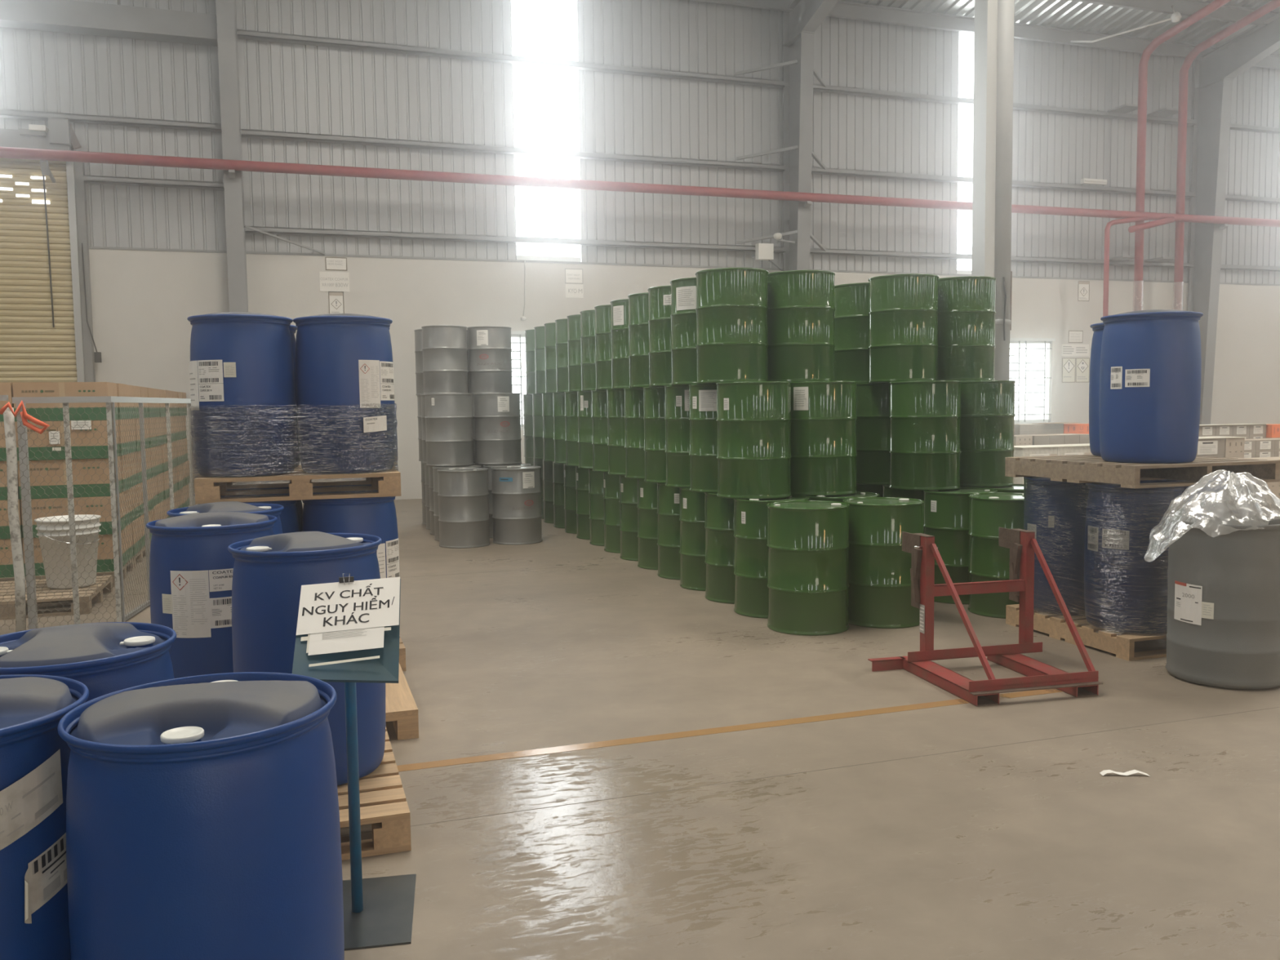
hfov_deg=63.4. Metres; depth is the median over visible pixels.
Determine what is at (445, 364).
drum
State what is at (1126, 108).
bracket
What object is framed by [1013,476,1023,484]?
carton
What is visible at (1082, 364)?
notice
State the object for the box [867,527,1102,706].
rack
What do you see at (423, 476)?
drum
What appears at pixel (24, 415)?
strap
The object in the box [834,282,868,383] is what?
drum
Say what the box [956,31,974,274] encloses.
window
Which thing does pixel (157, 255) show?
wall
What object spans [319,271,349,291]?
notice
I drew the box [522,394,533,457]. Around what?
drum
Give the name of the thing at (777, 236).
lamp
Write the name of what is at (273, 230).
beam
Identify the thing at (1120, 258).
bracket
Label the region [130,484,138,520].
carton
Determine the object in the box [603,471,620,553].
drum
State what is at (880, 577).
drum
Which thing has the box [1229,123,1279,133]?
beam
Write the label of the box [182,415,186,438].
carton
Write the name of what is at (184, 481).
carton
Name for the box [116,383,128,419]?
carton
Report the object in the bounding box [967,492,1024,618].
drum
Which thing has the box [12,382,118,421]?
carton
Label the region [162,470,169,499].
carton
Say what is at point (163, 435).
carton
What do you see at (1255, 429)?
carton
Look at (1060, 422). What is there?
flap
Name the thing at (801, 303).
drum
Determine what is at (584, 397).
drum
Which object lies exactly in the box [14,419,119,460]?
carton
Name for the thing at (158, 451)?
carton
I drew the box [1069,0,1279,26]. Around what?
purlin
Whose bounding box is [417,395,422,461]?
drum
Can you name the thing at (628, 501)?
drum
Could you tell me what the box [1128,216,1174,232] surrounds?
pipe
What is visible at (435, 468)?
drum
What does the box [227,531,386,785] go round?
drum
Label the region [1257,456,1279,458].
carton
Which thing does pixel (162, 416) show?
carton
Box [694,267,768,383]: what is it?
drum
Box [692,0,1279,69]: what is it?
purlin
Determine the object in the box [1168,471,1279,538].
plastic bag
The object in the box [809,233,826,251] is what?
diagonal brace
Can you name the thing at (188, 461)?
carton
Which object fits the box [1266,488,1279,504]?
carton
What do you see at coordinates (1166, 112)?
bracket
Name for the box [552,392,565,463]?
drum
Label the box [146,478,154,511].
carton
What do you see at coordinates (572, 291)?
notice
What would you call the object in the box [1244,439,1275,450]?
carton
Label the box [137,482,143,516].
carton
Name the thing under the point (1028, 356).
window
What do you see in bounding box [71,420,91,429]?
sticker
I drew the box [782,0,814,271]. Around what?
steel column
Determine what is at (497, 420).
drum
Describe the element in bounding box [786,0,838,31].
rafter
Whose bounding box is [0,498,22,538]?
carton
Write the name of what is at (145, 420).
carton
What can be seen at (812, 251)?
beam
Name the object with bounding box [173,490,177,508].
carton
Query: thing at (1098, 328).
drum
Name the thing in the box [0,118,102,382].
roller shutter
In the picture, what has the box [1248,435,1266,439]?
carton
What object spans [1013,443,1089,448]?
paper sheet
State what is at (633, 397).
drum
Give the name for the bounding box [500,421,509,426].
print
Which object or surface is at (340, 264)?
notice
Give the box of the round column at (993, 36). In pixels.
[971,0,1014,380]
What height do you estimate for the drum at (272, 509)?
0.964 m
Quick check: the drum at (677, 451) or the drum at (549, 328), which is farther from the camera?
the drum at (549, 328)
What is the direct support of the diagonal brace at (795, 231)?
attached to the steel column at (797, 91)
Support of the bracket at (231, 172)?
attached to the steel column at (226, 13)
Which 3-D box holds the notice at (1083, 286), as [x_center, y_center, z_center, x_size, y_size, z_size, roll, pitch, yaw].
[9.533,-4.059,22.256,0.300,0.430,0.009,-2,4,-18]
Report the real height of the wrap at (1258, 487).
1.010 m
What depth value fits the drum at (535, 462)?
14.63 m
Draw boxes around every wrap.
[189,403,398,498]
[1023,476,1261,646]
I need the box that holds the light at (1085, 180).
[1080,177,1106,185]
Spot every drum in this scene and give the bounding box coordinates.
[0,622,176,702]
[0,674,88,959]
[57,671,344,959]
[146,511,277,678]
[166,501,284,534]
[186,311,296,477]
[197,493,299,533]
[226,487,302,532]
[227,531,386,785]
[288,324,300,467]
[293,313,395,474]
[302,489,399,578]
[312,484,377,493]
[413,328,423,395]
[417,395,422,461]
[420,394,426,463]
[421,324,468,394]
[421,461,426,524]
[424,393,474,466]
[424,463,430,529]
[428,463,475,535]
[432,465,481,541]
[437,467,489,548]
[466,325,512,394]
[466,329,469,392]
[471,394,475,462]
[473,392,521,464]
[483,463,530,538]
[491,466,542,545]
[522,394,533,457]
[524,328,535,394]
[524,457,533,466]
[532,393,543,459]
[533,325,545,393]
[533,458,543,519]
[542,392,554,461]
[542,460,553,523]
[543,322,556,393]
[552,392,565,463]
[552,461,564,528]
[555,318,568,392]
[563,463,577,533]
[564,391,578,466]
[566,314,581,391]
[575,466,590,539]
[577,391,592,469]
[579,309,595,391]
[588,469,604,546]
[591,390,608,471]
[594,304,612,390]
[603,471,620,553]
[606,388,625,475]
[609,298,629,389]
[618,475,638,561]
[623,387,644,479]
[627,292,648,387]
[636,479,657,569]
[642,386,666,483]
[647,285,671,386]
[656,483,679,579]
[664,385,689,488]
[669,277,696,385]
[678,487,705,591]
[688,383,717,493]
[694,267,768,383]
[703,493,734,604]
[715,381,791,499]
[733,494,809,618]
[766,500,849,635]
[768,270,835,382]
[791,381,857,495]
[805,491,879,502]
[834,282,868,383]
[842,497,924,628]
[856,382,888,484]
[856,484,881,497]
[867,273,938,382]
[880,484,922,500]
[888,380,961,490]
[921,487,997,604]
[937,275,996,381]
[960,380,1015,487]
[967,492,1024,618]
[981,484,1026,493]
[1023,476,1089,615]
[1084,480,1185,634]
[1088,322,1104,456]
[1098,309,1203,463]
[1158,476,1259,515]
[1165,513,1279,689]
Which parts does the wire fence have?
post, rail, post, post, rail, post, rail, post, post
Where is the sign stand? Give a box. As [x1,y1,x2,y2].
[292,573,416,950]
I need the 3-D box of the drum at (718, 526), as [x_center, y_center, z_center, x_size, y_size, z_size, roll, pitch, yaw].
[0.822,0.530,8.528,0.584,0.883,0.584,2,5,30]
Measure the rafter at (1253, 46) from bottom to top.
3.192 m
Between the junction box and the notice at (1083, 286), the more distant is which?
the notice at (1083, 286)
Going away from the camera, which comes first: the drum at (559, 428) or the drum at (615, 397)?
the drum at (615, 397)
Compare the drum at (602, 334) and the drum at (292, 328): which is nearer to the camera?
the drum at (292, 328)
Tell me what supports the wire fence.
on the floor
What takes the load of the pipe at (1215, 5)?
attached to the bracket at (1120, 258)
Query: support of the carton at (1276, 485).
on the carton at (1269, 497)
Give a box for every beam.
[0,0,217,46]
[0,108,221,132]
[83,175,223,190]
[237,29,785,88]
[241,128,785,171]
[245,226,785,253]
[809,248,1193,267]
[811,166,1195,197]
[813,84,1196,125]
[1220,264,1279,271]
[1225,194,1279,203]
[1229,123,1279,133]
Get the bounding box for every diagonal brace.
[244,225,325,254]
[735,59,797,75]
[736,145,797,159]
[736,230,797,244]
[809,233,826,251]
[811,151,826,169]
[813,68,826,87]
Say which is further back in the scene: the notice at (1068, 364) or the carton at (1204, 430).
the notice at (1068, 364)
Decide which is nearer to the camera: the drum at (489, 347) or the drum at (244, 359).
the drum at (244, 359)
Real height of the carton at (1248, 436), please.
0.200 m
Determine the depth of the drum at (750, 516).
7.74 m
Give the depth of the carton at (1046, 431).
18.10 m
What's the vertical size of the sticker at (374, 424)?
0.100 m
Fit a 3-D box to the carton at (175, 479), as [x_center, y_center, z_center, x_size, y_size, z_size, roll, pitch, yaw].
[-6.715,0.005,14.046,0.750,0.342,0.502,-2,4,-18]
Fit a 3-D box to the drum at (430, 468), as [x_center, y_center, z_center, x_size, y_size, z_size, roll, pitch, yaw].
[-2.376,0.235,13.123,0.584,0.880,0.584,1,4,18]
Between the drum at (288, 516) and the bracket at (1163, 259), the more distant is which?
the bracket at (1163, 259)
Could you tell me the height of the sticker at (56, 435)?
0.175 m
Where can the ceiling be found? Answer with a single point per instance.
(1063, 14)
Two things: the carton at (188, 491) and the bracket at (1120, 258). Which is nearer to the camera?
the carton at (188, 491)
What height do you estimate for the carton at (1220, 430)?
0.200 m
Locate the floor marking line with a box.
[396,688,1062,771]
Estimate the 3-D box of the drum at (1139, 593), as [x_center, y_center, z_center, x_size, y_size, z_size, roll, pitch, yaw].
[3.175,0.480,6.662,0.586,0.924,0.586,1,5,25]
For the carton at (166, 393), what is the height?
0.342 m
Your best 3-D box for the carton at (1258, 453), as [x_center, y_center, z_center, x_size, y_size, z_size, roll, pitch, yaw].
[9.868,-0.396,16.681,0.394,0.170,0.446,-2,4,-18]
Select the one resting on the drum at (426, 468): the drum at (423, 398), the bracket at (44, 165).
the drum at (423, 398)
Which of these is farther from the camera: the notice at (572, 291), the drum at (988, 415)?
the notice at (572, 291)
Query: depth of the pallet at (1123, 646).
6.63 m
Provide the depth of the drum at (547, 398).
13.36 m
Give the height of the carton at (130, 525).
0.342 m
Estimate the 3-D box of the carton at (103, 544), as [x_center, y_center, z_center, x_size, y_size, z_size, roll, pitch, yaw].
[-5.207,0.660,9.569,0.750,0.342,0.502,-2,4,-18]
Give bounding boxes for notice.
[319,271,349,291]
[324,257,346,271]
[328,291,344,313]
[564,268,582,284]
[565,284,583,297]
[1061,344,1088,355]
[1062,357,1075,382]
[1067,330,1083,342]
[1075,357,1089,382]
[1077,280,1089,301]
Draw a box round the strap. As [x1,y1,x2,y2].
[0,400,49,434]
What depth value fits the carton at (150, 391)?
12.04 m
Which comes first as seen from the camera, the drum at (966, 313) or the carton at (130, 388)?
the drum at (966, 313)
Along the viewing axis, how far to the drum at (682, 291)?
8.62 m
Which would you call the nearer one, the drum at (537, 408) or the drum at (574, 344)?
the drum at (574, 344)
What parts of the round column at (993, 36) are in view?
plate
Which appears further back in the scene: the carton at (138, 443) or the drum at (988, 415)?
the carton at (138, 443)
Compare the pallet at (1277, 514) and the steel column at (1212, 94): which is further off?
the steel column at (1212, 94)
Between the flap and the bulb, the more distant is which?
the bulb
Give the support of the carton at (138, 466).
on the carton at (140, 500)
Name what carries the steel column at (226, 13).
on the floor
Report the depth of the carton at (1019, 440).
15.60 m
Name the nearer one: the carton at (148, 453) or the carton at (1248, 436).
the carton at (148, 453)
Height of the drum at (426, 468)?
0.880 m
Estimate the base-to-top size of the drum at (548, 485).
0.880 m
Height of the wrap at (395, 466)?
0.548 m
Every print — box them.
[479,354,488,359]
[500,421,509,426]
[524,500,533,506]
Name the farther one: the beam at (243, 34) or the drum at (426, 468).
the beam at (243, 34)
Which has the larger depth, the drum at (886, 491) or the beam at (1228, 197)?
the beam at (1228, 197)
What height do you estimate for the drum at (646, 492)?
0.883 m
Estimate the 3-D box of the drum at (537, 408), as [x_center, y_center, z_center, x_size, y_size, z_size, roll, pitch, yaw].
[-1.172,-0.735,14.116,0.585,0.880,0.585,-2,4,-18]
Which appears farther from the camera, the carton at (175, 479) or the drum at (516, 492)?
the carton at (175, 479)
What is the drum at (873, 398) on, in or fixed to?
on the drum at (860, 487)
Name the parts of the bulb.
bulb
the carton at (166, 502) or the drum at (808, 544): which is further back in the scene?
the carton at (166, 502)
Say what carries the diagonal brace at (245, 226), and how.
attached to the wall
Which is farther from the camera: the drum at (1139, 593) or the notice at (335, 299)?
the notice at (335, 299)
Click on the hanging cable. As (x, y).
(522, 317)
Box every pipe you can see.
[0,146,1279,226]
[1102,217,1150,316]
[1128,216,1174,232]
[1133,0,1231,311]
[1173,0,1279,310]
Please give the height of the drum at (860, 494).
0.883 m
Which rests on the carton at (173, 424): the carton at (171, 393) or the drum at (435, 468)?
the carton at (171, 393)
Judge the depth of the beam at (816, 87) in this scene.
20.91 m
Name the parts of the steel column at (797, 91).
stiffener plate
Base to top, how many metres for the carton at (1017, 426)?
0.100 m
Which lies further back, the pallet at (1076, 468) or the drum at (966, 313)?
the drum at (966, 313)
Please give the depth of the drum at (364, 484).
7.19 m
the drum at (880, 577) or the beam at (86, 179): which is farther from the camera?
the beam at (86, 179)
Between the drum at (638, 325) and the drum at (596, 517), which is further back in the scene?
the drum at (596, 517)
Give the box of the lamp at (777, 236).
[773,232,795,243]
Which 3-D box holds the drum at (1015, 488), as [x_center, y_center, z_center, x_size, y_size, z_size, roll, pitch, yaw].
[3.147,0.492,8.634,0.584,0.883,0.584,2,5,34]
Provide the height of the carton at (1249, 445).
0.170 m
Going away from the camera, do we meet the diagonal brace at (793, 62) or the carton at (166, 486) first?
the carton at (166, 486)
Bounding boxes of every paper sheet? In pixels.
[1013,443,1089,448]
[1198,435,1248,439]
[1199,423,1267,425]
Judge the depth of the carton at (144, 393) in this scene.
11.58 m
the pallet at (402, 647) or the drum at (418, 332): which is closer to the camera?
the pallet at (402, 647)
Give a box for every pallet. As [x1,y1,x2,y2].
[0,555,133,586]
[0,575,112,619]
[133,546,146,568]
[194,465,400,504]
[337,725,411,860]
[385,663,418,740]
[399,635,405,671]
[1004,454,1279,488]
[1005,604,1166,661]
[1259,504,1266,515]
[1265,503,1279,517]
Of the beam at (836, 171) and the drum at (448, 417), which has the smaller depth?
the drum at (448, 417)
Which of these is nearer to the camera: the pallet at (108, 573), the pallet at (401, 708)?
the pallet at (401, 708)
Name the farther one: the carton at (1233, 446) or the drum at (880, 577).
the carton at (1233, 446)
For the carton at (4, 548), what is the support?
on the pallet at (108, 573)
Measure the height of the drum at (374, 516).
0.930 m
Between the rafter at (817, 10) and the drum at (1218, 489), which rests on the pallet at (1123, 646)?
the drum at (1218, 489)
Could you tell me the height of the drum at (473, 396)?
0.880 m
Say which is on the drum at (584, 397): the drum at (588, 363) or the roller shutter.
the drum at (588, 363)
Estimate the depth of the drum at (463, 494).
11.73 m
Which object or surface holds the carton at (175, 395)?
on the carton at (177, 419)
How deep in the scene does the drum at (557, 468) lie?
13.51 m
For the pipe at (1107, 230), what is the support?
attached to the pipe at (5, 152)
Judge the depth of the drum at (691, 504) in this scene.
8.89 m
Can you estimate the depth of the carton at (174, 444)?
14.16 m
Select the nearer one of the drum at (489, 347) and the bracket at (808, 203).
the drum at (489, 347)
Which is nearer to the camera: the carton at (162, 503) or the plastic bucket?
the plastic bucket
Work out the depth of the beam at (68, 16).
15.87 m
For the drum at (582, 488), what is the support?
on the floor
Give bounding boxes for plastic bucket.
[34,514,101,589]
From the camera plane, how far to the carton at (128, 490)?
10.17 m
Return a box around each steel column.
[215,0,255,484]
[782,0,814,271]
[1187,48,1233,424]
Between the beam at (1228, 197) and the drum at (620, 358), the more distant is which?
the beam at (1228, 197)
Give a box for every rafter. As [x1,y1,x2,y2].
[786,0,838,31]
[1198,13,1279,79]
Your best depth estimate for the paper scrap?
4.41 m
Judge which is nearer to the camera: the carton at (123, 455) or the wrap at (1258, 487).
the wrap at (1258, 487)
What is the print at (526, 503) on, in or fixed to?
on the drum at (516, 492)
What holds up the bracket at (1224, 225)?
attached to the steel column at (1212, 94)
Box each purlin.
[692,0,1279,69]
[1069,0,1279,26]
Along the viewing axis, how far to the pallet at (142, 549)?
10.96 m
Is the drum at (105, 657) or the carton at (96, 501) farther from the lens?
the carton at (96, 501)
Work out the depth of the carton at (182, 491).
15.10 m
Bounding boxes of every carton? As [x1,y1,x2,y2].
[0,382,14,422]
[0,421,17,461]
[0,460,19,500]
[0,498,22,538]
[0,537,23,577]
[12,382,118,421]
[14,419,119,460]
[17,456,122,499]
[21,492,124,537]
[22,528,126,576]
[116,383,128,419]
[117,419,129,455]
[120,453,131,491]
[122,488,132,526]
[123,418,136,453]
[124,523,133,562]
[126,384,134,418]
[129,452,137,486]
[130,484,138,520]
[131,517,141,555]
[133,385,141,417]
[134,417,141,451]
[135,450,142,484]
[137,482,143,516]
[138,514,145,547]
[140,386,148,417]
[143,417,149,448]
[145,448,151,479]
[146,387,155,417]
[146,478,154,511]
[147,417,155,447]
[148,509,153,542]
[149,446,157,476]
[151,476,158,506]
[152,503,159,520]
[153,388,159,417]
[155,417,161,445]
[155,444,162,474]
[156,472,164,502]
[159,389,164,417]
[159,500,165,519]
[160,417,166,444]
[160,443,168,472]
[162,416,172,443]
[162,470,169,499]
[164,390,171,416]
[164,497,170,518]
[169,391,174,416]
[171,416,176,441]
[172,440,177,466]
[172,466,177,491]
[173,391,178,415]
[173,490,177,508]
[175,415,182,439]
[175,416,179,439]
[176,440,181,465]
[176,464,182,490]
[177,391,183,415]
[177,488,182,507]
[180,439,185,463]
[181,485,187,507]
[182,392,186,415]
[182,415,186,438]
[182,438,187,461]
[182,462,185,486]
[184,460,190,484]
[185,484,189,506]
[1013,423,1063,430]
[1013,429,1063,435]
[1013,435,1032,445]
[1013,446,1057,457]
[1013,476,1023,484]
[1022,434,1048,444]
[1029,434,1064,444]
[1054,434,1079,444]
[1057,433,1089,444]
[1057,445,1091,455]
[1063,423,1088,434]
[1195,438,1225,457]
[1198,425,1215,436]
[1215,425,1232,435]
[1224,437,1244,456]
[1224,455,1244,457]
[1232,424,1249,435]
[1232,435,1249,439]
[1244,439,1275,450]
[1244,440,1255,451]
[1244,450,1255,457]
[1247,457,1279,460]
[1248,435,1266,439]
[1249,424,1266,435]
[1254,438,1279,450]
[1255,450,1274,457]
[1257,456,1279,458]
[1259,488,1266,504]
[1266,424,1279,437]
[1266,481,1279,489]
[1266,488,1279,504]
[1274,449,1279,457]
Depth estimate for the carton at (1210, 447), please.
14.18 m
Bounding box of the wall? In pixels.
[0,0,1279,506]
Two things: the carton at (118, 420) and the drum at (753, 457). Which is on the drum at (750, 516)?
the drum at (753, 457)
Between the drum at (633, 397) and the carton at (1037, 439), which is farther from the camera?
the carton at (1037, 439)
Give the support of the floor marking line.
on the floor
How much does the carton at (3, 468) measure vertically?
0.342 m
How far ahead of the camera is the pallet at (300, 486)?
6.12 m
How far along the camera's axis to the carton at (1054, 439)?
15.80 m
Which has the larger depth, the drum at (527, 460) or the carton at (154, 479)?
the drum at (527, 460)
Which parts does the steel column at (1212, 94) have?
stiffener plate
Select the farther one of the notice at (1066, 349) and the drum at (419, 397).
the notice at (1066, 349)
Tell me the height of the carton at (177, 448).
0.342 m
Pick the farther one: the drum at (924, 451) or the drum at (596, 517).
the drum at (596, 517)
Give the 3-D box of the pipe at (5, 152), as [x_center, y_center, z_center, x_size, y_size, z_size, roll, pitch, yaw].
[4.892,-5.295,19.737,46.000,0.180,0.160,-2,4,-18]
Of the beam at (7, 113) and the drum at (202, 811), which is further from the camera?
the beam at (7, 113)
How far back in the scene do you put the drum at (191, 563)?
4.76 m
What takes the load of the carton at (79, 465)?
on the carton at (96, 501)
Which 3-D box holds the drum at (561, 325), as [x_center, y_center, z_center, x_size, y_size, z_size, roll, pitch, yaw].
[-0.748,-1.523,12.751,0.584,0.880,0.584,-2,4,-11]
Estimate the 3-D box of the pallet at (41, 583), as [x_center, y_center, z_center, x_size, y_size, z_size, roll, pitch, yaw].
[-5.077,0.975,8.550,1.140,0.141,1.100,-2,4,-18]
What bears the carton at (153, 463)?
on the carton at (154, 479)
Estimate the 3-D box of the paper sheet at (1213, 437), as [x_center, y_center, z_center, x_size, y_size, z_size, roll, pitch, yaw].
[7.843,-0.590,14.421,1.050,0.004,0.500,-2,4,-18]
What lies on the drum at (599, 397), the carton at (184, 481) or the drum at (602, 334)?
the drum at (602, 334)
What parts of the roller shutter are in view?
motor, pull cord, guide rail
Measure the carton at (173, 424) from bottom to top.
0.342 m
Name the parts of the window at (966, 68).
sill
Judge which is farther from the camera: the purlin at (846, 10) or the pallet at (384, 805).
the purlin at (846, 10)
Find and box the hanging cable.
[520,260,526,319]
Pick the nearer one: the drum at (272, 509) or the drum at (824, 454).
the drum at (272, 509)
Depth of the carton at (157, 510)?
12.15 m
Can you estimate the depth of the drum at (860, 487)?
9.25 m
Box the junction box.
[751,243,786,271]
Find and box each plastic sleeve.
[1133,284,1143,306]
[1173,281,1183,310]
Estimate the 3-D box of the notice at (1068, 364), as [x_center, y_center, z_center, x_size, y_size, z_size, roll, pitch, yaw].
[9.218,-2.362,22.268,0.350,0.530,0.009,-2,4,-18]
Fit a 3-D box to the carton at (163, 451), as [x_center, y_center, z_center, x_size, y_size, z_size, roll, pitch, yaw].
[-6.375,-0.271,13.032,0.750,0.342,0.502,-2,4,-18]
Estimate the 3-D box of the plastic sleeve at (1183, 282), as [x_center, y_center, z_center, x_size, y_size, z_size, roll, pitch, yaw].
[11.504,-3.396,22.169,0.200,1.650,0.200,-2,4,-18]
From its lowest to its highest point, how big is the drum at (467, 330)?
0.880 m
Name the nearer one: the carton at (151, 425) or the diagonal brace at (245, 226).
the carton at (151, 425)
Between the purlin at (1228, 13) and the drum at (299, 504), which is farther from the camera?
the purlin at (1228, 13)
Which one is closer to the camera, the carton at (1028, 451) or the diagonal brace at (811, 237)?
the carton at (1028, 451)
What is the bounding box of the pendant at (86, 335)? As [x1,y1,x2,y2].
[81,243,102,362]
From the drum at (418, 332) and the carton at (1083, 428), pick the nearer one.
the drum at (418, 332)
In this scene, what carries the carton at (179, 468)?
on the carton at (180, 503)
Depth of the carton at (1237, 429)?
18.89 m
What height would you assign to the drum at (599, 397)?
0.880 m
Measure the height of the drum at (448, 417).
0.880 m
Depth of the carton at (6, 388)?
9.09 m
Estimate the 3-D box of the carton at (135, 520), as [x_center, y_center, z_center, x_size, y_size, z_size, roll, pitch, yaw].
[-5.541,0.591,10.563,0.750,0.342,0.502,-2,4,-18]
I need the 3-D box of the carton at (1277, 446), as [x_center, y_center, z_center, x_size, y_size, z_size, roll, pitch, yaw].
[10.246,-0.580,16.794,0.394,0.170,0.446,-2,4,-18]
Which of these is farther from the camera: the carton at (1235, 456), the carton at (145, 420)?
the carton at (1235, 456)
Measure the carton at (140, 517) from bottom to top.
0.342 m
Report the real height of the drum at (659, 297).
0.880 m
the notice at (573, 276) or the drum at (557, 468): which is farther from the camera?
the notice at (573, 276)
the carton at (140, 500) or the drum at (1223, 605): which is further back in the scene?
the carton at (140, 500)
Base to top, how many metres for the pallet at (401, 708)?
0.141 m
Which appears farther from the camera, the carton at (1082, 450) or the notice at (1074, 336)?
the notice at (1074, 336)
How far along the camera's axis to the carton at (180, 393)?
15.04 m
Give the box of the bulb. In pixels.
[1070,5,1182,42]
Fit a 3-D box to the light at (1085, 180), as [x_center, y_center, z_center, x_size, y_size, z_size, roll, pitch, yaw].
[9.602,-6.305,21.892,0.600,0.100,0.128,-2,4,-18]
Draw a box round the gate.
[0,395,26,631]
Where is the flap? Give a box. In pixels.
[1031,422,1070,423]
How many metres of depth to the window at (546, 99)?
18.48 m
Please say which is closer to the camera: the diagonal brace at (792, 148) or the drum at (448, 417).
the drum at (448, 417)
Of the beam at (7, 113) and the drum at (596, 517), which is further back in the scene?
the beam at (7, 113)
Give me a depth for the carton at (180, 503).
14.69 m
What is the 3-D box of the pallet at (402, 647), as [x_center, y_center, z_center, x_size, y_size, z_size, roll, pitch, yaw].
[-2.150,1.075,6.678,1.140,0.141,1.160,-2,4,-18]
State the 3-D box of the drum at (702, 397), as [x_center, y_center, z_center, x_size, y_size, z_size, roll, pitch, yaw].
[0.696,-0.354,8.585,0.584,0.880,0.584,-4,5,-36]
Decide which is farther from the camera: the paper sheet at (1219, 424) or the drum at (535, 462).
the paper sheet at (1219, 424)
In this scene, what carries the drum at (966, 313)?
on the drum at (988, 415)
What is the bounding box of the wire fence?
[12,395,197,630]
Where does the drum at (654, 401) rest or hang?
on the drum at (668, 497)
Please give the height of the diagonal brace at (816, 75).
0.268 m
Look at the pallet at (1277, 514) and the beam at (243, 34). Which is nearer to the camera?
the pallet at (1277, 514)
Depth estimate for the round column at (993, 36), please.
13.94 m
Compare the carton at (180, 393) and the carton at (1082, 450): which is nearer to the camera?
the carton at (1082, 450)
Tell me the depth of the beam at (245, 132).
18.05 m
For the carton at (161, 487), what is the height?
0.342 m
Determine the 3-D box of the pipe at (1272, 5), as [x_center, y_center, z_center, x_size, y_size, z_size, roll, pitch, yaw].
[13.599,-5.389,15.584,0.170,10.534,13.698,-2,4,-18]
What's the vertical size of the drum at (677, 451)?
0.880 m
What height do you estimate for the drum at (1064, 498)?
0.924 m
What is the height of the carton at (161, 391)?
0.342 m
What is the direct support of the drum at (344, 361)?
on the pallet at (300, 486)
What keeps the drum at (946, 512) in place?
on the floor
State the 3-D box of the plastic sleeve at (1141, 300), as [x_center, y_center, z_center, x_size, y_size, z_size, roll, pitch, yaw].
[10.488,-3.359,21.834,0.200,1.650,0.200,-2,4,-18]
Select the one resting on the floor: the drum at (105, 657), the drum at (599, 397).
the drum at (105, 657)
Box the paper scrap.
[1099,769,1149,776]
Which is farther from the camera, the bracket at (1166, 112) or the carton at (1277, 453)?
the bracket at (1166, 112)
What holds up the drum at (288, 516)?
on the pallet at (402, 647)
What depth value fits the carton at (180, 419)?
15.09 m
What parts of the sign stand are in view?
plate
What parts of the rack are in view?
clamp arm, clamp arm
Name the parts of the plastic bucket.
handle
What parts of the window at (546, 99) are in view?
sill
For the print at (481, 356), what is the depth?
13.49 m
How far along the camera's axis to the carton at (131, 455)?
10.66 m
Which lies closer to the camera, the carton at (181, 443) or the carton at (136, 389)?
the carton at (136, 389)
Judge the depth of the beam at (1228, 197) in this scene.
23.38 m
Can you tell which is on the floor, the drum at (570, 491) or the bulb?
the drum at (570, 491)
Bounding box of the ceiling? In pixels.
[838,0,1279,55]
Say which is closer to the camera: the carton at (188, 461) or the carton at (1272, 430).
the carton at (188, 461)
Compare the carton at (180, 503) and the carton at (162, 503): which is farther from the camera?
the carton at (180, 503)
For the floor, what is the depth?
4.28 m
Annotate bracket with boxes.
[40,160,55,182]
[228,168,235,178]
[804,200,812,208]
[1106,103,1137,113]
[1109,254,1134,261]
[1144,256,1174,262]
[1147,107,1177,117]
[1218,223,1228,230]
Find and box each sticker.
[48,431,61,450]
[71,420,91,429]
[363,415,386,432]
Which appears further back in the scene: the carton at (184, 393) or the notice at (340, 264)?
the notice at (340, 264)
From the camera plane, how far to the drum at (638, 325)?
9.75 m
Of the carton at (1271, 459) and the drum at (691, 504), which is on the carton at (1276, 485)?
the carton at (1271, 459)
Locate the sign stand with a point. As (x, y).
(348, 629)
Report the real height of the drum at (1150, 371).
0.964 m
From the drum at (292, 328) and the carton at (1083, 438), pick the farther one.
the carton at (1083, 438)
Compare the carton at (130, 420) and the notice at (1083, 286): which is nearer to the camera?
the carton at (130, 420)
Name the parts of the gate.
rail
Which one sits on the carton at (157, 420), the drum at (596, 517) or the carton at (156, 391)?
the carton at (156, 391)
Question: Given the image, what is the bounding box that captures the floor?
[0,498,1279,959]
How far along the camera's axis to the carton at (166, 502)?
13.16 m
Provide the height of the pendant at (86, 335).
1.840 m
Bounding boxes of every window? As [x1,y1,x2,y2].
[511,0,581,262]
[511,330,526,430]
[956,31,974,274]
[1009,337,1055,423]
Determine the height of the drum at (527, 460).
0.880 m
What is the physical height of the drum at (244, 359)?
0.964 m
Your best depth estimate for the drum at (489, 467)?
12.57 m
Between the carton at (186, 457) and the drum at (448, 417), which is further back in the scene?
the carton at (186, 457)
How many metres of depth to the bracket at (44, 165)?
15.29 m

